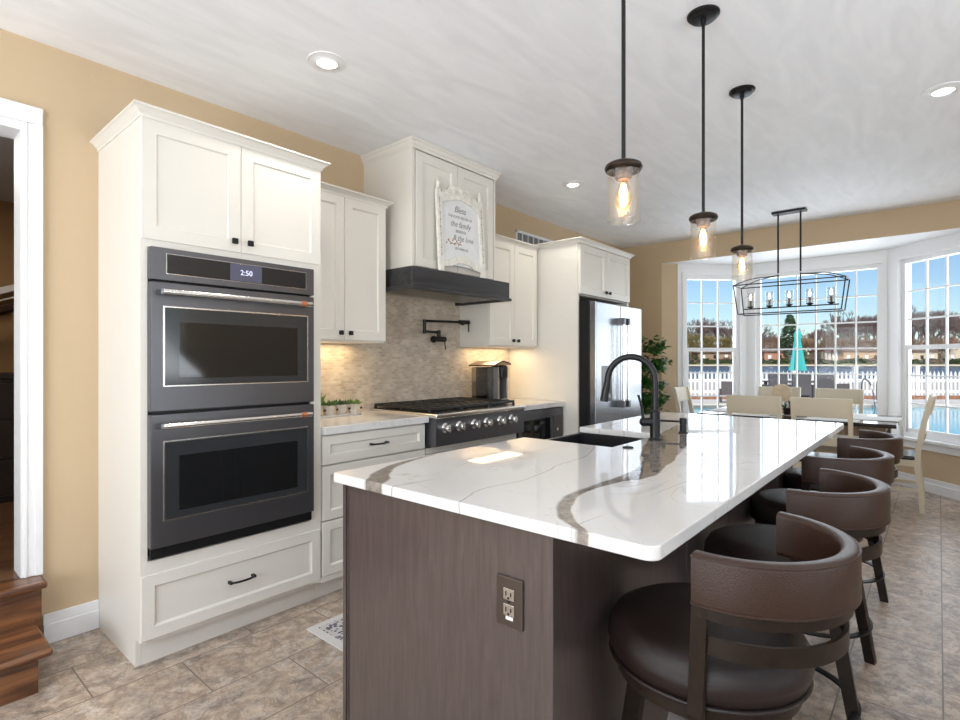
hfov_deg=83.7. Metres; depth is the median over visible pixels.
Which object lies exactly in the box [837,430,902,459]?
cushion
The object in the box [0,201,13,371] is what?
wall
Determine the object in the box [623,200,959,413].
wall
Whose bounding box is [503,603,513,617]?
socket
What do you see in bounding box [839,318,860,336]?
bare tree
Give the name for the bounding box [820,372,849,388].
wicker armchair
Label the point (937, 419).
swimming pool
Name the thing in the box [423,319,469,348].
pot filler
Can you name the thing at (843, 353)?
house
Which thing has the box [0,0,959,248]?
ceiling
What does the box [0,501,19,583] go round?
floor
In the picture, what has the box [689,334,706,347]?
bare tree
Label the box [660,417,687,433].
soap dispenser
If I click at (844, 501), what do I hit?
cushion
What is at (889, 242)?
ceiling
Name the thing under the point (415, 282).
hood canopy
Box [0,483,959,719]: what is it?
floor
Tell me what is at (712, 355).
house
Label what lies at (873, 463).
cushion
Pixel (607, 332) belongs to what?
refrigerator
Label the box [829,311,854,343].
bare tree
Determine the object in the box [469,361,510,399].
coffee maker
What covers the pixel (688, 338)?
bare tree
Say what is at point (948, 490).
baseboard
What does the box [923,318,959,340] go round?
bare tree
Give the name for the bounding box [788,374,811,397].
wicker armchair
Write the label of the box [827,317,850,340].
bare tree
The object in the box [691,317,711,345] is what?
bare tree
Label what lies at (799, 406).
dining chair
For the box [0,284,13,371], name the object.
stair railing
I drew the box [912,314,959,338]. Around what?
bare tree
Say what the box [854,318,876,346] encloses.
bare tree
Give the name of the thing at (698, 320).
bare tree
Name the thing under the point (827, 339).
bare tree
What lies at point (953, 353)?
house
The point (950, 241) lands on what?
trim
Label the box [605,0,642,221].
pendant light
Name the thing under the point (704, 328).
bare tree
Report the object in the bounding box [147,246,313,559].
double wall oven
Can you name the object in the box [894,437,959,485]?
wall
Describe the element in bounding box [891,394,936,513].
dining chair
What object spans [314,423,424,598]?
base cabinet
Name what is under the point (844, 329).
bare tree
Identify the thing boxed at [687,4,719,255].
pendant light
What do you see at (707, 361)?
shrub
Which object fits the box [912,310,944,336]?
bare tree
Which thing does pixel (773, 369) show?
lake
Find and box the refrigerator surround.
[510,236,634,435]
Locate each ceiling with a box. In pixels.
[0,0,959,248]
[0,136,13,202]
[663,228,959,264]
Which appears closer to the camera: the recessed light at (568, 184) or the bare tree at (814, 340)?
the recessed light at (568, 184)
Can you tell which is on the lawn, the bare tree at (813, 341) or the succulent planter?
the bare tree at (813, 341)
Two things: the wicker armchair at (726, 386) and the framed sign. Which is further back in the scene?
the wicker armchair at (726, 386)
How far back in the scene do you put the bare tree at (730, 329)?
198.59 m
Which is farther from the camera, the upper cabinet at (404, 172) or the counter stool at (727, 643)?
the upper cabinet at (404, 172)
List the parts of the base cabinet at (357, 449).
drawer, drawer, drawer, handle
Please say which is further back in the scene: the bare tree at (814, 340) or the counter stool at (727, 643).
the bare tree at (814, 340)
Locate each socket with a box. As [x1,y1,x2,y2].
[503,587,513,601]
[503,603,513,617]
[615,166,631,181]
[697,218,709,227]
[737,250,746,256]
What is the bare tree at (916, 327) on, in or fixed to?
on the lawn
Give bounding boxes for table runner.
[706,408,903,443]
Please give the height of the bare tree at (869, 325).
16.045 m
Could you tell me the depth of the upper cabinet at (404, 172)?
3.59 m
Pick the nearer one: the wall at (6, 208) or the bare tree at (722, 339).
the wall at (6, 208)
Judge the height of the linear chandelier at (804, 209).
0.980 m
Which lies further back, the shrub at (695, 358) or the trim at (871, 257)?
the shrub at (695, 358)
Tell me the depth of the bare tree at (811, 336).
198.61 m
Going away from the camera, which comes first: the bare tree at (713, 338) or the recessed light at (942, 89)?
the recessed light at (942, 89)
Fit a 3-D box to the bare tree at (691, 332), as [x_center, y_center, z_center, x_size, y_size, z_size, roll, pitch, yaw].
[77.569,-4.926,196.718,6.428,10.803,6.198,0,0,45]
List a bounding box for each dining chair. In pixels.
[672,386,694,413]
[726,395,781,418]
[758,386,800,400]
[790,397,853,467]
[814,388,863,451]
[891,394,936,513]
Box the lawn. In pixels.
[689,354,959,364]
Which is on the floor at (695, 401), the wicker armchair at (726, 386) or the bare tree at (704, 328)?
the wicker armchair at (726, 386)
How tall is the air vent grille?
0.180 m
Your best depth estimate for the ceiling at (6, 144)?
3.49 m
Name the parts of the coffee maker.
lid, trim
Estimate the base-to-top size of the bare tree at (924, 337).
9.463 m
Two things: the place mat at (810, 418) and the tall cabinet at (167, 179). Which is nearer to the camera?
the tall cabinet at (167, 179)
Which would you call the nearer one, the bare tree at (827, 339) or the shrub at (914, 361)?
the shrub at (914, 361)
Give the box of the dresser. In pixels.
[0,372,13,502]
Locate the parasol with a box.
[788,329,806,370]
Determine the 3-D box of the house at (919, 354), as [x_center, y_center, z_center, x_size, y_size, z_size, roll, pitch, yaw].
[155.942,-2.599,193.500,15.901,7.900,15.683,0,0,41]
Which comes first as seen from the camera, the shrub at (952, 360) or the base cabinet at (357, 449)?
the base cabinet at (357, 449)
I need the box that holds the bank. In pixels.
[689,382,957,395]
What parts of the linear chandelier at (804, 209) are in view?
rod, roof arm, rod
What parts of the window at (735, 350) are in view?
sash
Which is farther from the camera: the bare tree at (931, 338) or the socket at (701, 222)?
the bare tree at (931, 338)
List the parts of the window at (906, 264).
sash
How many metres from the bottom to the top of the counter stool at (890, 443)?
0.884 m
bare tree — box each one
[687,332,698,356]
[687,339,693,357]
[688,338,697,353]
[689,320,705,335]
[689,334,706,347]
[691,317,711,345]
[694,321,713,336]
[694,321,720,341]
[699,335,715,347]
[700,328,716,338]
[704,336,714,357]
[710,325,730,337]
[713,338,727,347]
[719,320,732,346]
[719,324,732,337]
[721,336,731,351]
[762,323,771,338]
[791,336,810,344]
[799,328,825,342]
[803,340,823,358]
[806,331,830,341]
[808,341,828,358]
[809,335,830,359]
[813,325,852,339]
[820,315,873,339]
[821,336,841,359]
[824,325,842,342]
[824,335,842,359]
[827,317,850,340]
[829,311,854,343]
[830,323,869,338]
[830,332,851,342]
[834,340,847,353]
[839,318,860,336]
[841,319,862,337]
[844,338,868,347]
[849,335,869,342]
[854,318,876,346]
[861,323,876,338]
[866,315,876,329]
[912,306,921,317]
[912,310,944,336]
[912,312,941,342]
[912,313,924,336]
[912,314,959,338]
[912,317,952,343]
[912,320,919,332]
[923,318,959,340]
[923,334,943,349]
[924,337,944,343]
[929,311,957,334]
[930,309,959,336]
[939,320,959,339]
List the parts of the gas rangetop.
knob, knob, knob, panel, knob, knob, knob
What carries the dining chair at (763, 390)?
on the floor at (271, 667)
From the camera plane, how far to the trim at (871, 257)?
6.19 m
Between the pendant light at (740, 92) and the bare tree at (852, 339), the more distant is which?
the bare tree at (852, 339)
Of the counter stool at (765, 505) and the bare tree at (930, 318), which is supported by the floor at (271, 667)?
the counter stool at (765, 505)
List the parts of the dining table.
leg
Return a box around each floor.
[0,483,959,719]
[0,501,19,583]
[692,399,959,407]
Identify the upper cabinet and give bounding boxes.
[321,182,393,343]
[360,135,500,279]
[460,234,539,347]
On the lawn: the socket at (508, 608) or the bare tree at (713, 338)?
the bare tree at (713, 338)
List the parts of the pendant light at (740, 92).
rod, lid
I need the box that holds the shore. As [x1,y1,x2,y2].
[689,365,959,365]
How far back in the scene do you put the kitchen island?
1.48 m
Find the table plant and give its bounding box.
[781,400,790,414]
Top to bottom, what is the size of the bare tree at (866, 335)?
9.979 m
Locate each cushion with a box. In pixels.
[691,511,861,621]
[786,468,890,530]
[801,446,893,483]
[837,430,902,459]
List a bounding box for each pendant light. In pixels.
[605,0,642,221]
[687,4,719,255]
[729,84,755,278]
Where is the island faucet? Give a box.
[600,354,661,440]
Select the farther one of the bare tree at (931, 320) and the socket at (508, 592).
the bare tree at (931, 320)
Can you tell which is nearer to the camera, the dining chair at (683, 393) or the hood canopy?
the hood canopy
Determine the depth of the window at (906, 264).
5.38 m
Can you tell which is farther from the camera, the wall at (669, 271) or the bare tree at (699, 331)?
the bare tree at (699, 331)
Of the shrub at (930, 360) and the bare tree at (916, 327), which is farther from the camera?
the bare tree at (916, 327)
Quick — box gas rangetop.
[371,397,525,446]
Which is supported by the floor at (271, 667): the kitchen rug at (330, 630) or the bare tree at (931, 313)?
the kitchen rug at (330, 630)
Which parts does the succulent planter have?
pot, pot, pot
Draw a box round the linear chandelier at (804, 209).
[733,207,849,315]
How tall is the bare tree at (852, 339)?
8.890 m
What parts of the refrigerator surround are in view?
panel, crown, door, door, panel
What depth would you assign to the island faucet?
2.49 m
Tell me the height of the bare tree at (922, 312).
19.290 m
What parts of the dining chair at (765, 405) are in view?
leg, leg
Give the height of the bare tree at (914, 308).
21.263 m
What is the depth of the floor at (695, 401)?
18.68 m
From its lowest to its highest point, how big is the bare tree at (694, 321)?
16.116 m
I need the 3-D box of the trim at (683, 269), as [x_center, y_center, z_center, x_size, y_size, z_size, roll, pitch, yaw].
[2.880,-0.202,6.641,0.935,1.963,0.140,0,0,-4]
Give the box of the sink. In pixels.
[545,433,641,446]
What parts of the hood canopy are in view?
molding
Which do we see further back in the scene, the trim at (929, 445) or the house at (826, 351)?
the house at (826, 351)
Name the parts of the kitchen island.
panel, corner post, seating panel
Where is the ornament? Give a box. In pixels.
[771,384,791,413]
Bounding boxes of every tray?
[321,412,360,417]
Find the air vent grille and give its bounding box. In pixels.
[515,229,551,243]
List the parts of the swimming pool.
ladder rail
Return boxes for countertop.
[321,410,428,434]
[334,412,843,560]
[505,398,564,410]
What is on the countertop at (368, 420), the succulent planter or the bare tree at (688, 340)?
the succulent planter
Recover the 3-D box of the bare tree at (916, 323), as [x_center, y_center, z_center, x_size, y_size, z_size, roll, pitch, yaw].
[160.582,-8.758,197.825,8.844,18.252,9.318,0,0,-29]
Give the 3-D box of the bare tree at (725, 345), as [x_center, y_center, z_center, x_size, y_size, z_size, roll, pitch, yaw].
[88.602,-4.192,192.421,5.615,9.436,5.415,0,0,-21]
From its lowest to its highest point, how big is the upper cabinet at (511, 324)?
0.908 m
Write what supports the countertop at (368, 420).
on the base cabinet at (357, 449)
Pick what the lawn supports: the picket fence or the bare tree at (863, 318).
the bare tree at (863, 318)
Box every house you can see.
[689,343,731,360]
[762,345,791,359]
[808,343,837,359]
[834,342,876,360]
[912,342,940,359]
[936,337,959,359]
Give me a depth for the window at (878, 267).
6.16 m
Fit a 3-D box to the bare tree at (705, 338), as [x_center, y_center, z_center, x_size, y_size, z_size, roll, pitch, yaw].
[80.553,-4.434,191.178,5.897,9.911,5.687,0,0,39]
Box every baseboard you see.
[43,599,98,643]
[893,471,959,500]
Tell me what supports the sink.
in the island countertop at (645, 501)
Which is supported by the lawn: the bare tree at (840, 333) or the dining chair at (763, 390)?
the bare tree at (840, 333)
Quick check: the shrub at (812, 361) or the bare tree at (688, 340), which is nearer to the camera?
the shrub at (812, 361)
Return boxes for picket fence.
[689,366,959,395]
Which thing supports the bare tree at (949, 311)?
on the lawn
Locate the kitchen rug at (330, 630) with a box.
[306,613,342,650]
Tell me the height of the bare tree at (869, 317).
18.384 m
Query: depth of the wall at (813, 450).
6.08 m
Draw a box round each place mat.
[721,412,769,416]
[804,417,859,421]
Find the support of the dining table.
on the floor at (271, 667)
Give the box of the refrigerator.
[579,301,640,432]
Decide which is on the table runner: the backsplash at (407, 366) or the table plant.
the table plant
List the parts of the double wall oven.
vent trim, door, door, control panel, window trim, window trim, glass, glass, panel glass, handle, handle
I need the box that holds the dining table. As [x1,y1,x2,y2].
[697,407,901,435]
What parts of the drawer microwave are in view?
control panel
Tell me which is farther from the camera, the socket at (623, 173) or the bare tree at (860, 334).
the bare tree at (860, 334)
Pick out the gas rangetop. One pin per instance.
(454, 420)
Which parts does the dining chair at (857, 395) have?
leg, seat frame, rail, leg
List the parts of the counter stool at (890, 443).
seat, leg, rail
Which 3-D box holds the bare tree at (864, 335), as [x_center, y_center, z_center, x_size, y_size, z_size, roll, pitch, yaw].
[147.571,-7.818,211.330,13.602,15.559,11.785,0,0,-21]
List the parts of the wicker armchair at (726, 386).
backrest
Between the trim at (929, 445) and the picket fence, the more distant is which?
the picket fence
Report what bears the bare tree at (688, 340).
on the lawn
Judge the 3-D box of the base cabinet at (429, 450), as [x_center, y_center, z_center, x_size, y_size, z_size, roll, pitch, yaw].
[-0.245,0.925,3.974,0.615,0.720,0.966,0,0,41]
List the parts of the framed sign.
post, bead trim, panel, rail, post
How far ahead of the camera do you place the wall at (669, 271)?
6.55 m
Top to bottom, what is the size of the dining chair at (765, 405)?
0.985 m
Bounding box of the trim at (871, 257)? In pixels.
[746,250,886,414]
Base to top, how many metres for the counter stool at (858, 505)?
0.884 m
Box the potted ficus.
[641,335,672,414]
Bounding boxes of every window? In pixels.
[685,275,738,412]
[756,263,881,414]
[901,247,959,443]
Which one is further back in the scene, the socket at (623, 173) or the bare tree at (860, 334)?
the bare tree at (860, 334)
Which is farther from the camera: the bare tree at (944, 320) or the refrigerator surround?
the bare tree at (944, 320)
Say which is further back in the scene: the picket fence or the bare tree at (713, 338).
the bare tree at (713, 338)
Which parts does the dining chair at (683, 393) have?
leg, rail, leg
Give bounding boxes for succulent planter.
[321,395,361,417]
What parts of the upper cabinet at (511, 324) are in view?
door, crown, door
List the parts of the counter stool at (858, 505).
seat, leg, rail, rail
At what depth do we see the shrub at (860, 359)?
178.75 m
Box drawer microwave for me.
[516,407,562,439]
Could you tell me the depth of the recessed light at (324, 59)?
2.56 m
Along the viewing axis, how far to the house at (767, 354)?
190.00 m
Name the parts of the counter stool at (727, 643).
leg, leg, post, seat, rail, rail, post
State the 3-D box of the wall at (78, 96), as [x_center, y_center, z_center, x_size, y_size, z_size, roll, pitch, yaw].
[-1.156,-0.075,3.492,0.140,2.720,9.300,0,0,41]
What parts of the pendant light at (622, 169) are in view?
rod, lid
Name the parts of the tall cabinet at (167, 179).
door, crown, drawer, knob, handle, knob, door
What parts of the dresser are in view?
drawer, drawer, drawer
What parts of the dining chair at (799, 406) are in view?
leg, rail, rail, leg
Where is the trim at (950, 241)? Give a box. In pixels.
[887,232,959,434]
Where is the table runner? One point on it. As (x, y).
(859, 417)
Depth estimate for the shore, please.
170.65 m
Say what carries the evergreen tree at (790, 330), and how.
on the lawn
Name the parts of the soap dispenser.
spout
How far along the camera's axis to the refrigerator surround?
4.74 m
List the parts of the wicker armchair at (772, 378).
backrest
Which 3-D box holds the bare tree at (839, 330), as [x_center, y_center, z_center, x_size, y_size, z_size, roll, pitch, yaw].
[132.312,-6.743,200.760,6.790,14.012,7.154,0,0,0]
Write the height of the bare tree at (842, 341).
8.717 m
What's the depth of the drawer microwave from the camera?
4.42 m
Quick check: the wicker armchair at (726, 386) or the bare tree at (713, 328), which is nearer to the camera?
the wicker armchair at (726, 386)
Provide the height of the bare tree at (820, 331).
13.030 m
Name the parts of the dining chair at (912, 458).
seat frame, rail, leg, leg, rail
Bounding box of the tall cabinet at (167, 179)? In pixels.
[90,99,330,666]
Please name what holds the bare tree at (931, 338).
on the lawn
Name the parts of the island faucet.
spout, lever, plate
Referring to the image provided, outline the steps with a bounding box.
[0,575,52,706]
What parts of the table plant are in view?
pot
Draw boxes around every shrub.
[690,357,703,362]
[704,360,713,363]
[809,359,820,363]
[817,359,829,363]
[843,358,854,363]
[857,358,871,363]
[912,359,924,363]
[920,358,937,363]
[949,358,959,363]
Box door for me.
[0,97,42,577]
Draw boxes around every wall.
[0,28,622,633]
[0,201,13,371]
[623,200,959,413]
[662,264,677,412]
[812,450,836,453]
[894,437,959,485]
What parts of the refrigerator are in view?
door, handle mount, handle mount, handle, handle mount, handle mount, handle, door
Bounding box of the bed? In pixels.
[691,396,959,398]
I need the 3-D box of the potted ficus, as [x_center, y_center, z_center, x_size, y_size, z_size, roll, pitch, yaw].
[1.762,0.502,5.841,0.643,1.565,0.592,0,0,-9]
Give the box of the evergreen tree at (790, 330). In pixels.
[777,314,808,357]
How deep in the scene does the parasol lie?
18.79 m
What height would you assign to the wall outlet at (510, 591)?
0.124 m
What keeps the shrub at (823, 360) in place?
on the lawn
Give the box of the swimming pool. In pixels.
[689,378,959,434]
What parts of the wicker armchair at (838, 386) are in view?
arm panel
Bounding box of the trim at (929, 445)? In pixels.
[900,435,959,456]
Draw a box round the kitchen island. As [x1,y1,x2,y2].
[343,433,793,719]
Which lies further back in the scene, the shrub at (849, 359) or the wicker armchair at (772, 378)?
the shrub at (849, 359)
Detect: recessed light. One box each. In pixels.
[307,51,346,72]
[561,180,583,187]
[921,81,959,98]
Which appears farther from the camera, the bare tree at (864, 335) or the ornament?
the bare tree at (864, 335)
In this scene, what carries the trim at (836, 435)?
attached to the wall at (813, 450)
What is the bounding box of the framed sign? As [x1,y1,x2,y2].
[434,177,485,277]
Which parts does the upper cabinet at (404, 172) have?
crown, door, door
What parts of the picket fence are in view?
post, rail, post, post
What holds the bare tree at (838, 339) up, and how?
on the lawn
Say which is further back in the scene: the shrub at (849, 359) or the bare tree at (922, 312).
the bare tree at (922, 312)
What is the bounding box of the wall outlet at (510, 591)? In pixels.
[497,573,523,631]
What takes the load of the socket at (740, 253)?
attached to the pendant light at (740, 92)
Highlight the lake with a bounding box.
[689,366,959,378]
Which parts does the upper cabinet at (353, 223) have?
door, crown, door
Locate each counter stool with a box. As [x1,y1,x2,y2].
[608,511,861,719]
[704,468,890,719]
[750,446,894,664]
[783,430,902,602]
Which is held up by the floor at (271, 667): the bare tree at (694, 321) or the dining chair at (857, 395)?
the dining chair at (857, 395)
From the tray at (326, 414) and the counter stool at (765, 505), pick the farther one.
the tray at (326, 414)
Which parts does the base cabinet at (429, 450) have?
door, door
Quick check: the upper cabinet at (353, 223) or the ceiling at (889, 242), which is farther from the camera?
the ceiling at (889, 242)
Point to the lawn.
(804, 354)
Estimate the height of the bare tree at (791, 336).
9.643 m
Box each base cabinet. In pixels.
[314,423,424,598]
[423,433,515,455]
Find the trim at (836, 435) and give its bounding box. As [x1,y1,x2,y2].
[831,434,858,437]
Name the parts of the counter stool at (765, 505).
seat, post, rail, leg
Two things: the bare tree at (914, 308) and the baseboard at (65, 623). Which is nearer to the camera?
the baseboard at (65, 623)
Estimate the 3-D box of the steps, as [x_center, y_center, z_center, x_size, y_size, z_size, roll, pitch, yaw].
[-2.151,1.123,1.854,0.479,0.324,1.078,0,0,41]
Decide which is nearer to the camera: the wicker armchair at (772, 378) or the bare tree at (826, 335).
the wicker armchair at (772, 378)
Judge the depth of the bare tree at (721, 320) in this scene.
204.04 m
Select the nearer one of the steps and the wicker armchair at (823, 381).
the steps
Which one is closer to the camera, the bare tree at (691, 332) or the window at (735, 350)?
the window at (735, 350)
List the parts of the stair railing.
handrail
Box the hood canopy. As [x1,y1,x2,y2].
[386,265,511,305]
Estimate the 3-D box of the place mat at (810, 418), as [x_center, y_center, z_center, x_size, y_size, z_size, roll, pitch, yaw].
[3.106,0.521,4.733,0.400,0.003,0.220,0,0,41]
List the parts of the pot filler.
arm, arm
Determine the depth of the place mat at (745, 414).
5.15 m
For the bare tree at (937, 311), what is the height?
20.037 m
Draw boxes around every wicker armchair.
[719,381,731,401]
[762,374,787,402]
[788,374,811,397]
[812,374,833,397]
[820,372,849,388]
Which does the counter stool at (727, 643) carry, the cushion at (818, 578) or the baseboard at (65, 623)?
the cushion at (818, 578)
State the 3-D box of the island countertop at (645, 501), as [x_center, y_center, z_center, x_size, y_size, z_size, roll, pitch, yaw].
[0.834,0.387,2.473,1.103,0.032,2.780,0,0,41]
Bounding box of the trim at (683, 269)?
[678,264,745,412]
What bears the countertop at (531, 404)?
on the base cabinet
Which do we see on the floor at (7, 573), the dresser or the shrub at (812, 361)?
the dresser

